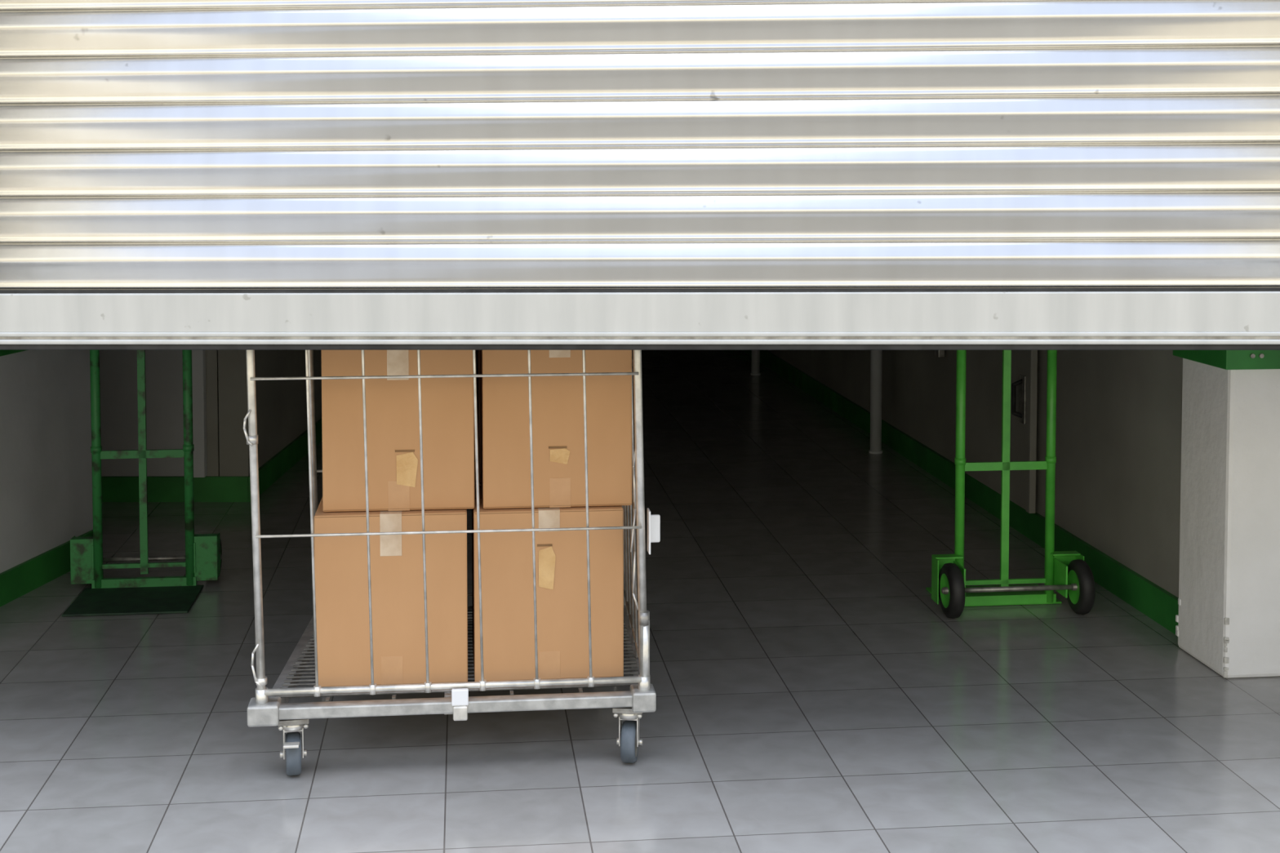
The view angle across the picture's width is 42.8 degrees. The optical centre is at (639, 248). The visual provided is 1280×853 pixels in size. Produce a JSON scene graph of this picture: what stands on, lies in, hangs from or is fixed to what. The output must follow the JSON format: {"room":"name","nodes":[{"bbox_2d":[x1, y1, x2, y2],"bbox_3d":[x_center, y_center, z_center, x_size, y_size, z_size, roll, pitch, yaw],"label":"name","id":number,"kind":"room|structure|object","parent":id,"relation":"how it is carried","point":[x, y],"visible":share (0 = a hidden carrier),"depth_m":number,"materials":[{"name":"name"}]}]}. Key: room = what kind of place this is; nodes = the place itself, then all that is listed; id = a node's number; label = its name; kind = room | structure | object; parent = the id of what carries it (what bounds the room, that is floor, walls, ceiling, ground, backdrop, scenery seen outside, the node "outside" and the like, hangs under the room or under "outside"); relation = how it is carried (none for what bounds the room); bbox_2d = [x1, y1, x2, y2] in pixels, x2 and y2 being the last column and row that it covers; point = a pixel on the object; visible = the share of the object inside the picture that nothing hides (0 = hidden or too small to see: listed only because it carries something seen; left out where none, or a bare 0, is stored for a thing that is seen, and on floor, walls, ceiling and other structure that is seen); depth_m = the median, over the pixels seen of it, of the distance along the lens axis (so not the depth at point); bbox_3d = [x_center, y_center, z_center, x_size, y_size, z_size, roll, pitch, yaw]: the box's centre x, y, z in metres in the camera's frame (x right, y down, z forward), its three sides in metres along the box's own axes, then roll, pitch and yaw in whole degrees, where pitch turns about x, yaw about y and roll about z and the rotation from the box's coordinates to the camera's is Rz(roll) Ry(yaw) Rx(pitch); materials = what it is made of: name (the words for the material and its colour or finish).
{"room":"distribution center","nodes":[
{"label":"distribution center","id":0,"kind":"room"},
{"bbox_2d":[0,350,93,573],"bbox_3d":[-2.163,-0.196,4.698,0.150,2.700,2.123,0,3,8],"label":"wall","id":1,"kind":"structure","parent":0,"point":[46,467],"depth_m":5.44,"materials":[{"name":"paint"}]},
{"bbox_2d":[0,350,26,356],"bbox_3d":[-2.079,0.318,4.716,0.019,0.088,2.123,0,3,8],"label":"trim","id":2,"kind":"structure","parent":1,"relation":"attached to","point":[2,353],"depth_m":5.18,"materials":[{"name":"green paint"}]},
{"bbox_2d":[0,529,93,607],"bbox_3d":[-2.081,1.103,4.757,0.014,0.100,2.123,0,3,8],"label":"baseboard","id":3,"kind":"structure","parent":1,"relation":"attached to","point":[22,579],"depth_m":5.37,"materials":[{"name":"green paint"}]},
{"bbox_2d":[205,350,219,475],"bbox_3d":[-2.623,-0.304,6.753,1.755,2.700,0.120,0,3,0],"label":"wall","id":4,"kind":"structure","parent":0,"point":[211,356],"depth_m":6.75,"materials":[{"name":"paint"}]},
{"bbox_2d":[99,350,207,477],"bbox_3d":[-2.210,-0.063,6.670,0.840,2.012,0.066,0,3,0],"label":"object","id":5,"kind":"structure","parent":4,"relation":"in","point":[117,368],"depth_m":6.71,"materials":[{"name":"paint"}]},
{"bbox_2d":[101,475,248,502],"bbox_3d":[-2.510,0.995,6.753,1.780,0.105,0.014,0,3,0],"label":"baseboard","id":6,"kind":"structure","parent":4,"relation":"attached to","point":[208,488],"depth_m":6.75,"materials":[{"name":"green paint"}]},
{"bbox_2d":[217,350,321,475],"bbox_3d":[-1.680,-0.623,12.835,0.120,2.700,12.300,0,3,0],"label":"wall","id":7,"kind":"structure","parent":0,"point":[281,405],"depth_m":7.04,"materials":[{"name":"paint"}]},
{"bbox_2d":[248,417,322,502],"bbox_3d":[-1.612,0.673,12.895,0.014,0.105,12.315,0,3,0],"label":"baseboard","id":8,"kind":"structure","parent":7,"relation":"attached to","point":[277,466],"depth_m":7.37,"materials":[{"name":"green paint"}]},
{"bbox_2d":[0,350,1279,852],"bbox_3d":[-1.244,0.824,11.029,12.000,0.001,17.900,0,3,-6],"label":"floor","id":9,"kind":"structure","parent":0,"point":[813,693],"depth_m":4.16,"materials":[{"name":"tile"}]},
{"bbox_2d":[62,350,222,617],"bbox_3d":[-1.623,0.465,5.270,0.472,1.319,0.495,0,3,-6],"label":"hand truck","id":10,"kind":"object","parent":9,"relation":"on","point":[202,557],"visible":0.78,"depth_m":5.34,"materials":[{"name":"green metal"}]},
{"bbox_2d":[243,350,660,776],"bbox_3d":[-0.458,0.373,4.072,0.955,1.630,0.810,0,3,-6],"label":"trolley","id":11,"kind":"object","parent":9,"relation":"on","point":[269,707],"visible":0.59,"depth_m":3.73,"materials":[{"name":"metal"}]},
{"bbox_2d":[314,497,467,687],"bbox_3d":[-0.593,0.807,3.936,0.350,0.405,0.311,0,3,-6],"label":"cardboard box","id":12,"kind":"object","parent":11,"relation":"on","point":[341,571],"visible":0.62,"depth_m":3.78,"materials":[{"name":"brown cardboard"}]},
{"bbox_2d":[320,350,474,511],"bbox_3d":[-0.576,0.400,3.941,0.350,0.405,0.311,0,3,-6],"label":"cardboard box","id":13,"kind":"object","parent":12,"relation":"on","point":[447,404],"visible":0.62,"depth_m":3.79,"materials":[{"name":"brown cardboard"}]},
{"bbox_2d":[474,462,480,486],"bbox_3d":[-0.265,0.788,4.303,0.350,0.405,0.311,0,3,-6],"label":"cardboard box","id":14,"kind":"object","parent":11,"relation":"on","point":[474,462],"visible":0.02,"depth_m":4.21,"materials":[{"name":"brown cardboard"}]},
{"bbox_2d":[476,350,480,481],"bbox_3d":[-0.252,0.381,4.298,0.350,0.405,0.311,0,3,-6],"label":"cardboard box","id":15,"kind":"object","parent":14,"relation":"on","point":[477,351],"visible":0.14,"depth_m":4.13,"materials":[{"name":"brown cardboard"}]},
{"bbox_2d":[471,486,623,681],"bbox_3d":[-0.230,0.805,3.975,0.350,0.405,0.311,0,3,-7],"label":"cardboard box","id":16,"kind":"object","parent":11,"relation":"on","point":[561,556],"visible":0.67,"depth_m":3.82,"materials":[{"name":"brown cardboard"}]},
{"bbox_2d":[480,350,631,509],"bbox_3d":[-0.210,0.398,3.976,0.350,0.405,0.311,0,3,-7],"label":"cardboard box","id":17,"kind":"object","parent":16,"relation":"on","point":[557,402],"visible":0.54,"depth_m":3.82,"materials":[{"name":"brown cardboard"}]},
{"bbox_2d":[750,350,760,375],"bbox_3d":[0.798,-0.488,10.736,0.133,2.650,0.066,0,3,0],"label":"pipe","id":18,"kind":"object","parent":9,"relation":"on","point":[755,354],"visible":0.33,"depth_m":10.78,"materials":[{"name":"metal"}]},
{"bbox_2d":[868,350,882,453],"bbox_3d":[1.173,-0.335,7.824,0.133,2.650,0.066,0,3,0],"label":"pipe","id":19,"kind":"object","parent":9,"relation":"on","point":[876,357],"visible":0.31,"depth_m":7.86,"materials":[{"name":"metal"}]},
{"bbox_2d":[925,350,1095,618],"bbox_3d":[1.150,0.472,5.145,0.472,1.319,0.414,0,3,-6],"label":"hand truck","id":20,"kind":"object","parent":9,"relation":"on","point":[1067,573],"visible":0.78,"depth_m":5.13,"materials":[{"name":"green metal"}]},
{"bbox_2d":[768,350,1182,598],"bbox_3d":[0.885,-0.573,11.889,0.152,2.700,14.530,0,3,-6],"label":"wall","id":21,"kind":"structure","parent":0,"point":[1119,412],"depth_m":5.50,"materials":[{"name":"paint"}]},
{"bbox_2d":[934,350,944,357],"bbox_3d":[1.314,0.406,7.167,0.034,0.140,0.060,0,3,-6],"label":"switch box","id":22,"kind":"object","parent":21,"relation":"attached to","point":[940,353],"visible":0.23,"depth_m":7.14,"materials":[{"name":"metal"}]},
{"bbox_2d":[742,350,1178,634],"bbox_3d":[0.801,0.723,11.947,0.016,0.105,14.530,0,3,-6],"label":"baseboard","id":23,"kind":"structure","parent":21,"relation":"attached to","point":[1148,597],"depth_m":6.41,"materials":[{"name":"green paint"}]},
{"bbox_2d":[964,350,1037,513],"bbox_3d":[1.380,-0.050,6.394,0.063,2.010,0.880,0,3,-6],"label":"door","id":24,"kind":"structure","parent":21,"relation":"in","point":[984,368],"depth_m":6.36,"materials":[{"name":"paint"}]},
{"bbox_2d":[1173,350,1279,369],"bbox_3d":[2.354,0.260,4.607,1.622,0.102,0.338,0,3,-6],"label":"trim","id":25,"kind":"structure","parent":21,"relation":"attached to","point":[1224,359],"depth_m":4.37,"materials":[{"name":"green paint"}]},
{"bbox_2d":[1175,358,1279,678],"bbox_3d":[2.362,-0.191,4.595,1.603,2.700,0.304,0,3,-6],"label":"wall pillar","id":26,"kind":"structure","parent":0,"point":[1228,620],"depth_m":4.43,"materials":[{"name":"paint"}]},
{"bbox_3d":[0.264,-1.290,3.594,11.500,5.000,0.360,0,3,3],"label":"wall","id":27,"kind":"structure","parent":0,"visible":0},
{"label":"rail","id":28,"kind":"object","parent":27,"relation":"attached to","visible":0},
{"bbox_2d":[0,0,1279,350],"bbox_3d":[-0.011,-0.540,3.369,4.400,1.501,0.052,0,3,3],"label":"shutter door","id":29,"kind":"structure","parent":28,"relation":"attached to","point":[175,175],"depth_m":3.38,"materials":[{"name":"metal"}]}
]}

